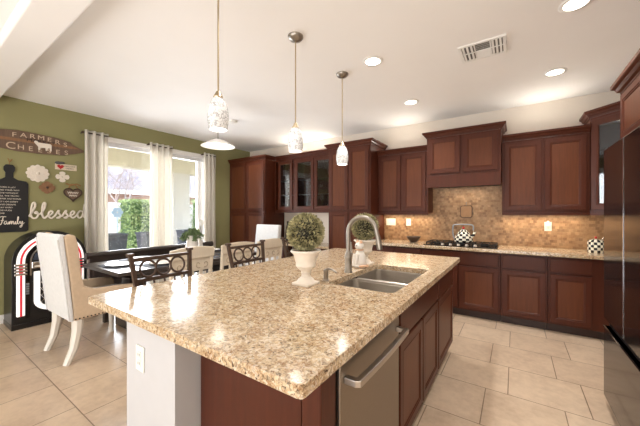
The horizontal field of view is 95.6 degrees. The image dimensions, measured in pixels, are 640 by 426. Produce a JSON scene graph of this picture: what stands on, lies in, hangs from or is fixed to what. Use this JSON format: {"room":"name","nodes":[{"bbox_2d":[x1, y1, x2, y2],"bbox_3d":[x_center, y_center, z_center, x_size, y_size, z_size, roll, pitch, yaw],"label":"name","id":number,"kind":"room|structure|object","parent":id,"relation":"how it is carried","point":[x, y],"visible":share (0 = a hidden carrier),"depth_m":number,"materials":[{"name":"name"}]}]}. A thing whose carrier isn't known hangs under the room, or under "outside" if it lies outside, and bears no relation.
{"room":"kitchen","nodes":[
{"label":"kitchen","id":0,"kind":"room"},
{"bbox_2d":[0,95,249,314],"bbox_3d":[-4.040,-0.045,3.536,0.150,2.820,8.560,0,0,34],"label":"wall","id":1,"kind":"structure","parent":0,"point":[15,114],"depth_m":4.07,"materials":[{"name":"green paint"}]},
{"bbox_2d":[0,315,3,323],"bbox_3d":[-4.186,1.310,3.170,0.015,0.110,7.790,0,0,34],"label":"baseboard","id":2,"kind":"structure","parent":1,"relation":"attached to","point":[1,316],"depth_m":3.56,"materials":[{"name":"white paint"}]},
{"bbox_2d":[0,159,27,232],"bbox_3d":[-3.876,-0.223,3.619,0.024,0.926,0.340,0,0,34],"label":"board","id":3,"kind":"object","parent":1,"relation":"attached to","point":[13,192],"visible":1,"depth_m":3.64,"materials":[{"name":"black wood"}]},
{"bbox_2d":[26,165,48,181],"bbox_3d":[-3.720,-0.523,3.827,0.042,0.230,0.230,0,0,34],"label":"plaque","id":4,"kind":"object","parent":1,"relation":"attached to","point":[37,173],"visible":1,"depth_m":3.82,"materials":[{"name":"white paint"}]},
{"bbox_2d":[0,129,83,155],"bbox_3d":[-3.755,-0.917,3.790,0.034,0.265,1.098,0,0,34],"label":"sign","id":5,"kind":"object","parent":1,"relation":"attached to","point":[16,140],"visible":1,"depth_m":3.80,"materials":[{"name":"brown wood"}]},
{"bbox_2d":[39,181,54,193],"bbox_3d":[-3.674,-0.343,3.907,0.030,0.170,0.170,0,0,34],"label":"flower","id":6,"kind":"object","parent":1,"relation":"attached to","point":[46,187],"visible":1,"depth_m":3.90,"materials":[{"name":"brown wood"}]},
{"bbox_2d":[28,202,83,218],"bbox_3d":[-3.601,-0.034,4.017,0.013,0.229,0.638,0,0,34],"label":"word sign","id":7,"kind":"object","parent":1,"relation":"attached to","point":[43,207],"visible":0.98,"depth_m":3.93,"materials":[{"name":"white wood"}]},
{"bbox_2d":[55,172,69,181],"bbox_3d":[-3.588,-0.503,4.042,0.022,0.150,0.150,0,0,34],"label":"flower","id":8,"kind":"object","parent":1,"relation":"attached to","point":[62,176],"visible":1,"depth_m":4.04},
{"bbox_2d":[55,161,76,170],"bbox_3d":[-3.566,-0.658,4.072,0.034,0.112,0.242,0,0,34],"label":"plank","id":9,"kind":"object","parent":1,"relation":"attached to","point":[58,165],"visible":1,"depth_m":4.06,"materials":[{"name":"beige wood"}]},
{"bbox_2d":[63,183,81,201],"bbox_3d":[-3.522,-0.289,4.134,0.030,0.269,0.218,0,0,34],"label":"heart ornament","id":10,"kind":"object","parent":1,"relation":"attached to","point":[68,192],"visible":1,"depth_m":4.12,"materials":[{"name":"brown wood"}]},
{"bbox_2d":[81,129,108,278],"bbox_3d":[-3.345,0.070,4.308,0.135,2.550,0.343,0,0,34],"label":"curtain","id":11,"kind":"object","parent":1,"relation":"hanging from","point":[96,143],"visible":0.73,"depth_m":4.28,"materials":[{"name":"beige fabric"}]},
{"bbox_2d":[108,142,201,161],"bbox_3d":[-2.881,-1.067,5.143,0.020,0.065,1.760,0,0,34],"label":"roller blind","id":12,"kind":"object","parent":1,"relation":"attached to","point":[121,145],"depth_m":4.93,"materials":[{"name":"beige fabric"}]},
{"bbox_2d":[108,137,203,273],"bbox_3d":[-2.928,0.092,5.175,0.185,2.545,1.930,0,0,34],"label":"trim","id":13,"kind":"structure","parent":1,"relation":"attached to","point":[112,142],"depth_m":5.48,"materials":[{"name":"white paint"}]},
{"bbox_2d":[147,142,172,283],"bbox_3d":[-2.816,0.070,5.097,0.135,2.550,0.443,0,0,34],"label":"curtain","id":14,"kind":"object","parent":1,"relation":"hanging from","point":[161,155],"visible":0.73,"depth_m":5.09,"materials":[{"name":"beige fabric"}]},
{"bbox_2d":[172,157,199,278],"bbox_3d":[-2.700,0.120,5.563,0.100,2.450,0.880,0,0,34],"label":"door","id":15,"kind":"structure","parent":1,"relation":"in","point":[197,162],"depth_m":5.89,"materials":[{"name":"white paint"}]},
{"bbox_2d":[201,152,215,272],"bbox_3d":[-2.274,0.070,5.902,0.135,2.550,0.323,0,0,34],"label":"curtain","id":16,"kind":"object","parent":1,"relation":"hanging from","point":[209,159],"visible":0.75,"depth_m":5.86,"materials":[{"name":"beige fabric"}]},
{"bbox_2d":[0,313,618,425],"bbox_3d":[-1.247,1.415,1.658,6.880,0.100,8.560,0,0,34],"label":"floor","id":17,"kind":"structure","parent":0,"point":[491,373],"depth_m":2.38,"materials":[{"name":"beige tile"}]},
{"bbox_2d":[3,230,86,330],"bbox_3d":[-3.507,0.795,3.738,0.448,1.140,0.720,0,0,34],"label":"jukebox","id":18,"kind":"object","parent":17,"relation":"on","point":[24,300],"visible":0.43,"depth_m":3.46,"materials":[{"name":"black plastic"}]},
{"bbox_2d":[34,271,47,308],"bbox_3d":[-3.348,0.950,3.631,0.029,0.490,0.340,0,0,34],"label":"grille","id":19,"kind":"object","parent":18,"relation":"attached to","point":[39,300],"depth_m":3.51,"materials":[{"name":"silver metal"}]},
{"bbox_2d":[35,232,132,365],"bbox_3d":[-2.347,0.782,2.961,0.633,1.186,0.685,0,0,33],"label":"chair","id":20,"kind":"object","parent":17,"relation":"on","point":[66,294],"visible":0.75,"depth_m":2.66,"materials":[{"name":"beige fabric"}]},
{"bbox_2d":[84,241,213,322],"bbox_3d":[-2.358,0.943,4.454,0.484,0.844,1.900,0,0,34],"label":"bench","id":21,"kind":"object","parent":17,"relation":"on","point":[92,257],"visible":0.23,"depth_m":4.05,"materials":[{"name":"brown wood"}]},
{"bbox_2d":[125,247,192,286],"bbox_3d":[-0.925,0.815,1.918,0.490,1.103,0.450,0,0,34],"label":"barstool","id":22,"kind":"object","parent":17,"relation":"on","point":[131,260],"visible":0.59,"depth_m":2.00,"materials":[{"name":"brown metal"}]},
{"bbox_2d":[83,248,256,328],"bbox_3d":[-1.854,0.983,3.946,0.960,0.765,1.940,0,0,34],"label":"dining table","id":23,"kind":"object","parent":17,"relation":"on","point":[125,273],"visible":0.2,"depth_m":3.31,"materials":[{"name":"brown wood"}]},
{"bbox_2d":[98,264,138,269],"bbox_3d":[-2.283,0.598,3.307,0.420,0.004,0.300,0,0,34],"label":"placemat","id":24,"kind":"object","parent":23,"relation":"on","point":[104,266],"visible":0.55,"depth_m":3.23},
{"bbox_2d":[105,262,128,266],"bbox_3d":[-2.283,0.587,3.307,0.274,0.018,0.274,0,0,34],"label":"dinner plate","id":25,"kind":"object","parent":24,"relation":"on","point":[115,264],"visible":0.86,"depth_m":3.32,"materials":[{"name":"white ceramic"}]},
{"bbox_2d":[139,263,168,267],"bbox_3d":[-1.867,0.598,3.424,0.300,0.004,0.420,0,0,34],"label":"placemat","id":26,"kind":"object","parent":23,"relation":"on","point":[148,265],"visible":0.45,"depth_m":3.29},
{"bbox_2d":[149,260,168,264],"bbox_3d":[-1.867,0.587,3.424,0.274,0.018,0.274,0,0,34],"label":"dinner plate","id":27,"kind":"object","parent":26,"relation":"on","point":[160,262],"visible":0.58,"depth_m":3.44,"materials":[{"name":"white ceramic"}]},
{"bbox_2d":[179,228,203,247],"bbox_3d":[-1.757,0.398,3.995,0.313,0.404,0.352,0,0,-39],"label":"potted plant","id":28,"kind":"object","parent":23,"relation":"on","point":[191,236],"visible":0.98,"depth_m":3.94,"materials":[{"name":"green plant"}]},
{"bbox_2d":[169,246,214,279],"bbox_3d":[-1.480,0.854,3.062,0.527,1.031,0.479,0,0,34],"label":"chair","id":29,"kind":"object","parent":17,"relation":"on","point":[202,256],"visible":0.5,"depth_m":2.95,"materials":[{"name":"beige fabric"}]},
{"bbox_2d":[220,241,254,269],"bbox_3d":[-1.159,0.854,3.539,0.527,1.031,0.479,0,0,34],"label":"chair","id":30,"kind":"object","parent":17,"relation":"on","point":[224,260],"visible":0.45,"depth_m":3.35,"materials":[{"name":"beige fabric"}]},
{"bbox_2d":[225,240,264,267],"bbox_3d":[-0.496,0.815,2.557,0.490,1.103,0.450,0,0,34],"label":"barstool","id":31,"kind":"object","parent":17,"relation":"on","point":[262,252],"visible":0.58,"depth_m":2.64,"materials":[{"name":"brown metal"}]},
{"bbox_2d":[228,154,283,262],"bbox_3d":[-1.380,0.100,6.333,1.138,2.530,0.640,0,0,34],"label":"pantry cabinet","id":32,"kind":"object","parent":17,"relation":"on","point":[252,179],"visible":0.62,"depth_m":6.05,"materials":[{"name":"brown wood"}]},
{"bbox_2d":[234,224,280,266],"bbox_3d":[-1.032,0.784,4.827,0.552,1.165,0.579,0,0,34],"label":"chair","id":33,"kind":"object","parent":17,"relation":"on","point":[263,231],"visible":0.23,"depth_m":4.98,"materials":[{"name":"beige fabric"}]},
{"bbox_2d":[256,238,282,262],"bbox_3d":[-0.858,0.854,3.987,0.527,1.031,0.479,0,0,34],"label":"chair","id":34,"kind":"object","parent":17,"relation":"on","point":[272,246],"visible":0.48,"depth_m":3.87,"materials":[{"name":"beige fabric"}]},
{"bbox_2d":[280,237,294,257],"bbox_3d":[-0.097,0.815,3.150,0.490,1.103,0.450,0,0,34],"label":"barstool","id":35,"kind":"object","parent":17,"relation":"on","point":[282,238],"visible":0.16,"depth_m":3.10,"materials":[{"name":"brown wood"}]},
{"bbox_2d":[281,246,297,257],"bbox_3d":[-0.732,0.999,5.960,0.450,0.733,0.535,0,0,34],"label":"base cabinet","id":36,"kind":"object","parent":17,"relation":"on","point":[290,248],"visible":0.02,"depth_m":5.70,"materials":[{"name":"brown wood"}]},
{"bbox_2d":[127,268,452,425],"bbox_3d":[0.178,0.928,2.146,1.100,0.873,2.440,0,0,34],"label":"kitchen island","id":37,"kind":"object","parent":17,"relation":"on","point":[178,386],"visible":0.49,"depth_m":1.28,"materials":[{"name":"brown wood"}]},
{"bbox_2d":[136,344,144,372],"bbox_3d":[-0.842,0.680,1.355,0.075,0.118,0.011,0,0,34],"label":"wall outlet","id":38,"kind":"object","parent":37,"relation":"attached to","point":[140,351],"visible":1,"depth_m":1.35,"materials":[{"name":"white plastic"}]},
{"bbox_2d":[88,248,459,399],"bbox_3d":[0.078,0.471,2.252,1.465,0.040,2.625,0,0,34],"label":"island countertop","id":39,"kind":"structure","parent":37,"relation":"on","point":[251,320],"depth_m":1.33,"materials":[{"name":"stone"}]},
{"bbox_2d":[286,212,324,286],"bbox_3d":[-0.090,0.223,1.835,0.258,0.457,0.260,0,0,34],"label":"topiary","id":40,"kind":"object","parent":39,"relation":"on","point":[305,231],"visible":1,"depth_m":1.78,"materials":[{"name":"green plant"}]},
{"bbox_2d":[323,267,336,280],"bbox_3d":[0.067,0.406,1.913,0.110,0.091,0.044,0,0,34],"label":"soap dispenser","id":41,"kind":"object","parent":39,"relation":"on","point":[326,270],"visible":1,"depth_m":1.92,"materials":[{"name":"silver metal"}]},
{"bbox_2d":[352,239,368,267],"bbox_3d":[0.338,0.336,2.411,0.118,0.230,0.134,0,0,-27],"label":"cat figurine","id":42,"kind":"object","parent":39,"relation":"on","point":[359,258],"visible":1,"depth_m":2.39,"materials":[{"name":"white ceramic"}]},
{"bbox_2d":[344,215,382,272],"bbox_3d":[0.327,0.233,2.155,0.304,0.436,0.105,0,0,34],"label":"kitchen faucet","id":43,"kind":"object","parent":39,"relation":"on","point":[349,252],"visible":1,"depth_m":2.18,"materials":[{"name":"silver metal"}]},
{"bbox_2d":[351,212,378,264],"bbox_3d":[0.397,0.221,2.560,0.261,0.460,0.261,0,0,34],"label":"topiary","id":44,"kind":"object","parent":39,"relation":"on","point":[362,230],"visible":0.62,"depth_m":2.49,"materials":[{"name":"green plant"}]},
{"bbox_2d":[338,269,421,292],"bbox_3d":[0.456,0.593,2.089,0.463,0.200,0.843,0,0,34],"label":"sink","id":45,"kind":"object","parent":39,"relation":"in","point":[388,281],"visible":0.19,"depth_m":2.19,"materials":[{"name":"silver metal"}]},
{"bbox_2d":[324,138,387,248],"bbox_3d":[0.619,0.100,4.989,0.890,2.530,0.640,0,0,34],"label":"tall cabinet","id":46,"kind":"object","parent":17,"relation":"on","point":[353,186],"visible":0.58,"depth_m":4.74,"materials":[{"name":"brown wood"}]},
{"bbox_2d":[336,316,408,425],"bbox_3d":[0.021,0.929,1.403,0.668,0.865,0.610,0,0,34],"label":"dishwasher","id":47,"kind":"object","parent":17,"relation":"on","point":[367,384],"visible":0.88,"depth_m":1.21,"materials":[{"name":"metal"}]},
{"bbox_2d":[372,245,421,254],"bbox_3d":[1.280,0.929,4.566,0.781,0.872,0.607,0,0,34],"label":"base cabinet","id":48,"kind":"object","parent":17,"relation":"on","point":[409,250],"visible":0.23,"depth_m":4.27,"materials":[{"name":"brown wood"}]},
{"bbox_2d":[373,239,603,259],"bbox_3d":[2.273,0.471,3.872,3.203,0.040,0.632,0,0,34],"label":"countertop","id":49,"kind":"structure","parent":48,"relation":"on","point":[522,250],"depth_m":3.58,"materials":[{"name":"stone"}]},
{"bbox_2d":[406,236,420,241],"bbox_3d":[1.443,0.405,4.476,0.217,0.092,0.217,0,0,34],"label":"wire bowl","id":50,"kind":"object","parent":49,"relation":"on","point":[410,238],"visible":0.99,"depth_m":4.42,"materials":[{"name":"brown metal"}]},
{"bbox_2d":[423,239,498,248],"bbox_3d":[1.974,0.430,4.065,0.900,0.042,0.490,0,0,34],"label":"cooktop","id":51,"kind":"object","parent":49,"relation":"in","point":[473,244],"visible":0.96,"depth_m":3.96,"materials":[{"name":"metal"}]},
{"bbox_2d":[452,224,475,242],"bbox_3d":[2.013,0.281,4.069,0.242,0.256,0.242,0,0,-11],"label":"tea kettle","id":52,"kind":"object","parent":51,"relation":"on","point":[463,236],"visible":1,"depth_m":4.00,"materials":[{"name":"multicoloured ceramic"}]},
{"bbox_2d":[587,236,603,252],"bbox_3d":[3.146,0.349,3.307,0.144,0.204,0.144,0,0,-17],"label":"canister","id":53,"kind":"object","parent":49,"relation":"on","point":[595,245],"visible":0.93,"depth_m":3.26,"materials":[{"name":"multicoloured ceramic"}]},
{"bbox_2d":[422,248,500,321],"bbox_3d":[1.998,0.929,4.084,0.942,0.872,0.607,0,0,34],"label":"base cabinet","id":54,"kind":"object","parent":17,"relation":"on","point":[476,284],"visible":0.58,"depth_m":3.73,"materials":[{"name":"brown wood"}]},
{"bbox_2d":[501,253,546,329],"bbox_3d":[2.580,0.929,3.692,0.456,0.872,0.607,0,0,34],"label":"base cabinet","id":55,"kind":"object","parent":17,"relation":"on","point":[523,277],"visible":0.88,"depth_m":3.44,"materials":[{"name":"brown wood"}]},
{"bbox_2d":[547,256,609,339],"bbox_3d":[3.192,0.929,3.280,1.013,0.872,0.607,0,0,34],"label":"base cabinet","id":56,"kind":"object","parent":17,"relation":"on","point":[575,286],"visible":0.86,"depth_m":3.18,"materials":[{"name":"brown wood"}]},
{"bbox_2d":[603,126,639,425],"bbox_3d":[2.104,0.450,1.502,0.764,1.830,0.910,0,0,34],"label":"refrigerator","id":57,"kind":"object","parent":17,"relation":"on","point":[622,158],"visible":1,"depth_m":1.71,"materials":[{"name":"black metal"}]},
{"bbox_3d":[0.131,0.998,5.380,0.450,0.733,0.535,0,0,34],"label":"cabinet","id":58,"kind":"object","parent":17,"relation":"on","visible":0},
{"bbox_2d":[285,242,328,248],"bbox_3d":[-0.305,0.610,5.662,1.495,0.040,0.557,0,0,34],"label":"countertop","id":59,"kind":"structure","parent":58,"relation":"on","point":[323,245],"depth_m":5.26,"materials":[{"name":"stone"}]},
{"bbox_2d":[0,0,639,151],"bbox_3d":[-1.247,-1.515,1.658,6.880,0.120,8.560,0,0,34],"label":"ceiling","id":60,"kind":"structure","parent":0,"point":[150,64],"depth_m":2.77,"materials":[{"name":"paint"}]},
{"bbox_2d":[0,0,93,96],"bbox_3d":[-1.286,-1.395,1.600,6.580,0.120,0.230,0,0,34],"label":"ceiling beam","id":61,"kind":"structure","parent":60,"relation":"attached to","point":[33,26],"depth_m":2.15,"materials":[{"name":"paint"}]},
{"bbox_2d":[207,0,228,131],"bbox_3d":[-0.620,-0.981,1.766,0.128,0.948,0.128,0,0,34],"label":"pendant lamp","id":62,"kind":"object","parent":60,"relation":"hanging from","point":[217,114],"visible":1,"depth_m":1.73,"materials":[{"name":"white glass"}]},
{"bbox_2d":[201,132,234,149],"bbox_3d":[-1.497,-1.216,4.261,0.480,0.478,0.480,0,0,34],"label":"pendant","id":63,"kind":"object","parent":60,"relation":"hanging from","point":[216,144],"visible":0.91,"depth_m":4.31,"materials":[{"name":"white glass"}]},
{"bbox_2d":[288,32,302,152],"bbox_3d":[-0.201,-0.981,2.389,0.128,0.948,0.128,0,0,34],"label":"pendant lamp","id":64,"kind":"object","parent":60,"relation":"hanging from","point":[295,138],"visible":1,"depth_m":2.35,"materials":[{"name":"white glass"}]},
{"bbox_2d":[336,71,347,164],"bbox_3d":[0.233,-0.981,3.034,0.128,0.948,0.128,0,0,34],"label":"pendant lamp","id":65,"kind":"object","parent":60,"relation":"hanging from","point":[342,153],"visible":1,"depth_m":3.00,"materials":[{"name":"white glass"}]},
{"bbox_2d":[363,56,382,66],"bbox_3d":[0.506,-1.451,2.777,0.194,0.008,0.194,0,0,34],"label":"recessed light","id":66,"kind":"object","parent":60,"relation":"in","point":[371,61],"visible":1,"depth_m":2.77,"materials":[{"name":"white paint"}]},
{"bbox_2d":[404,99,418,104],"bbox_3d":[1.194,-1.451,3.800,0.194,0.008,0.194,0,0,34],"label":"recessed light","id":67,"kind":"object","parent":60,"relation":"in","point":[411,101],"visible":1,"depth_m":3.80,"materials":[{"name":"white paint"}]},
{"bbox_2d":[457,34,506,63],"bbox_3d":[1.444,-1.452,2.578,0.360,0.022,0.310,0,0,34],"label":"ceiling vent","id":68,"kind":"object","parent":60,"relation":"in","point":[497,45],"visible":1,"depth_m":2.56,"materials":[{"name":"white metal"}]},
{"bbox_2d":[544,67,567,76],"bbox_3d":[2.427,-1.451,2.991,0.194,0.008,0.194,0,0,34],"label":"recessed light","id":69,"kind":"object","parent":60,"relation":"in","point":[557,71],"visible":1,"depth_m":2.99,"materials":[{"name":"white paint"}]},
{"bbox_2d":[558,0,592,12],"bbox_3d":[1.773,-1.451,2.010,0.194,0.008,0.194,0,0,34],"label":"recessed light","id":70,"kind":"object","parent":60,"relation":"in","point":[568,6],"visible":1,"depth_m":2.02,"materials":[{"name":"white paint"}]},
{"bbox_2d":[250,91,620,242],"bbox_3d":[1.162,-0.045,5.106,6.730,2.820,0.150,0,0,34],"label":"wall","id":71,"kind":"structure","parent":0,"point":[567,112],"depth_m":4.18,"materials":[{"name":"beige paint"}]},
{"bbox_2d":[275,154,293,212],"bbox_3d":[-0.659,-0.585,6.018,0.510,1.160,0.362,0,0,34],"label":"upper cabinet","id":72,"kind":"object","parent":71,"relation":"attached to","point":[284,165],"visible":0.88,"depth_m":5.97,"materials":[{"name":"brown wood"}]},
{"bbox_2d":[292,149,328,212],"bbox_3d":[-0.036,-0.585,5.599,0.985,1.160,0.362,0,0,34],"label":"upper cabinet","id":73,"kind":"object","parent":71,"relation":"attached to","point":[311,168],"visible":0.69,"depth_m":5.70,"materials":[{"name":"brown wood"}]},
{"bbox_2d":[298,176,328,180],"bbox_3d":[-0.017,-0.672,5.628,0.941,0.015,0.262,0,0,34],"label":"shelf","id":74,"kind":"object","parent":73,"relation":"attached to","point":[326,178],"depth_m":5.70,"materials":[{"name":"brown wood"}]},
{"bbox_2d":[298,192,328,194],"bbox_3d":[-0.017,-0.372,5.628,0.941,0.015,0.262,0,0,34],"label":"shelf","id":75,"kind":"object","parent":73,"relation":"attached to","point":[299,193],"depth_m":5.72,"materials":[{"name":"brown wood"}]},
{"bbox_2d":[377,145,432,214],"bbox_3d":[1.356,-0.492,4.663,0.798,1.035,0.362,0,0,34],"label":"upper cabinet","id":76,"kind":"object","parent":71,"relation":"attached to","point":[402,174],"visible":0.92,"depth_m":4.52,"materials":[{"name":"brown wood"}]},
{"bbox_2d":[422,121,506,188],"bbox_3d":[2.047,-0.765,4.138,1.034,0.800,0.462,0,0,34],"label":"upper cabinet","id":77,"kind":"object","parent":71,"relation":"attached to","point":[456,158],"visible":0.94,"depth_m":3.95,"materials":[{"name":"brown wood"}]},
{"bbox_2d":[384,183,603,249],"bbox_3d":[2.452,0.015,4.140,3.210,0.900,0.012,0,0,34],"label":"backsplash","id":78,"kind":"structure","parent":71,"relation":"attached to","point":[568,231],"depth_m":4.14,"materials":[{"name":"tile"}]},
{"bbox_2d":[386,218,395,224],"bbox_3d":[1.212,0.152,4.960,0.165,0.118,0.011,0,0,34],"label":"switch plate","id":79,"kind":"object","parent":78,"relation":"attached to","point":[389,221],"visible":1,"depth_m":4.96,"materials":[{"name":"white plastic"}]},
{"bbox_2d":[406,219,410,225],"bbox_3d":[1.462,0.152,4.791,0.075,0.118,0.011,0,0,34],"label":"wall outlet","id":80,"kind":"object","parent":78,"relation":"attached to","point":[408,221],"visible":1,"depth_m":4.79,"materials":[{"name":"white plastic"}]},
{"bbox_2d":[460,202,471,217],"bbox_3d":[2.173,-0.045,4.307,0.160,0.231,0.016,0,0,34],"label":"board","id":81,"kind":"object","parent":78,"relation":"attached to","point":[465,211],"visible":1,"depth_m":4.30,"materials":[{"name":"beige wood"}]},
{"bbox_2d":[544,221,551,230],"bbox_3d":[2.962,0.168,3.764,0.075,0.132,0.042,0,0,34],"label":"wall outlet","id":82,"kind":"object","parent":78,"relation":"attached to","point":[547,225],"visible":1,"depth_m":3.77,"materials":[{"name":"white plastic"}]},
{"bbox_2d":[502,124,590,214],"bbox_3d":[2.819,-0.492,3.679,0.857,1.035,0.362,0,0,34],"label":"upper cabinet","id":83,"kind":"object","parent":71,"relation":"attached to","point":[550,174],"visible":1,"depth_m":3.54,"materials":[{"name":"brown wood"}]},
{"bbox_2d":[579,101,619,214],"bbox_3d":[3.322,-0.570,3.159,0.660,1.190,0.660,0,0,34],"label":"upper cabinet","id":84,"kind":"object","parent":71,"relation":"attached to","point":[604,121],"visible":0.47,"depth_m":3.28,"materials":[{"name":"brown wood"}]},
{"bbox_2d":[610,49,639,138],"bbox_3d":[2.148,0.217,1.484,0.740,2.295,1.110,0,0,34],"label":"upper cabinet","id":85,"kind":"object","parent":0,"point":[627,83],"visible":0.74,"depth_m":1.88,"materials":[{"name":"brown wood"}]},
{"label":"outside","id":86,"kind":"structure","parent":0,"visible":0},
{"bbox_3d":[-13.014,1.465,12.366,24.600,0.120,46.000,0,0,34],"label":"ground","id":87,"kind":"structure","parent":86,"visible":0},
{"bbox_2d":[111,207,122,232],"bbox_3d":[-5.280,0.631,7.551,0.031,1.548,0.280,0,0,34],"label":"flower","id":88,"kind":"object","parent":87,"relation":"on","point":[115,214],"visible":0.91,"depth_m":7.55,"materials":[{"name":"blue metal"}]},
{"bbox_2d":[108,233,128,250],"bbox_3d":[-4.548,0.930,6.408,0.410,0.950,0.410,0,0,34],"label":"chair","id":89,"kind":"object","parent":87,"relation":"on","point":[116,241],"visible":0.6,"depth_m":6.31,"materials":[{"name":"grey"}]},
{"bbox_2d":[108,168,149,202],"bbox_3d":[-8.146,-0.805,11.324,3.792,4.444,3.590,0,0,-12],"label":"bare tree","id":90,"kind":"object","parent":87,"relation":"on","point":[123,171],"visible":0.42,"depth_m":11.68,"materials":[{"name":"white plant"}]},
{"bbox_2d":[117,198,149,248],"bbox_3d":[-6.599,0.458,10.677,1.079,1.992,1.327,0,0,34],"label":"hedge","id":91,"kind":"object","parent":87,"relation":"on","point":[135,217],"visible":0.39,"depth_m":10.23,"materials":[{"name":"green plant"}]},
{"bbox_2d":[135,231,149,247],"bbox_3d":[-4.011,0.930,6.939,0.537,0.950,0.537,0,0,34],"label":"planter","id":92,"kind":"object","parent":87,"relation":"on","point":[143,238],"visible":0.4,"depth_m":6.71,"materials":[{"name":"grey"}]},
{"bbox_2d":[108,203,192,232],"bbox_3d":[-7.583,0.510,11.124,0.200,1.790,30.000,0,0,34],"label":"wall","id":93,"kind":"structure","parent":87,"relation":"on","point":[112,221],"depth_m":10.79,"materials":[{"name":"white paint"}]},
{"bbox_2d":[108,167,195,204],"bbox_3d":[-13.371,-0.645,15.016,6.450,4.100,31.000,0,0,34],"label":"neighbor house","id":94,"kind":"structure","parent":87,"relation":"on","point":[139,189],"depth_m":16.01,"materials":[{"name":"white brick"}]},
{"bbox_2d":[172,173,189,244],"bbox_3d":[-4.120,0.135,8.434,0.350,2.540,0.500,0,0,34],"label":"patio column","id":95,"kind":"structure","parent":87,"relation":"on","point":[180,182],"depth_m":8.30,"materials":[{"name":"paint"}]},
{"bbox_2d":[108,147,195,176],"bbox_3d":[-5.069,-1.360,7.023,0.350,0.450,12.000,0,0,34],"label":"beam","id":96,"kind":"structure","parent":95,"relation":"on","point":[117,158],"depth_m":7.38,"materials":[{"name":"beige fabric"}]},
{"bbox_2d":[176,229,187,243],"bbox_3d":[-3.630,0.930,7.864,0.368,0.950,0.368,0,0,34],"label":"planter","id":97,"kind":"object","parent":87,"relation":"on","point":[179,232],"visible":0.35,"depth_m":7.74,"materials":[{"name":"grey"}]},
{"bbox_2d":[190,199,195,227],"bbox_3d":[-4.850,0.399,13.286,1.076,2.097,1.948,0,0,34],"label":"hedge","id":98,"kind":"object","parent":87,"relation":"on","point":[194,201],"visible":0.05,"depth_m":12.76,"materials":[{"name":"green plant"}]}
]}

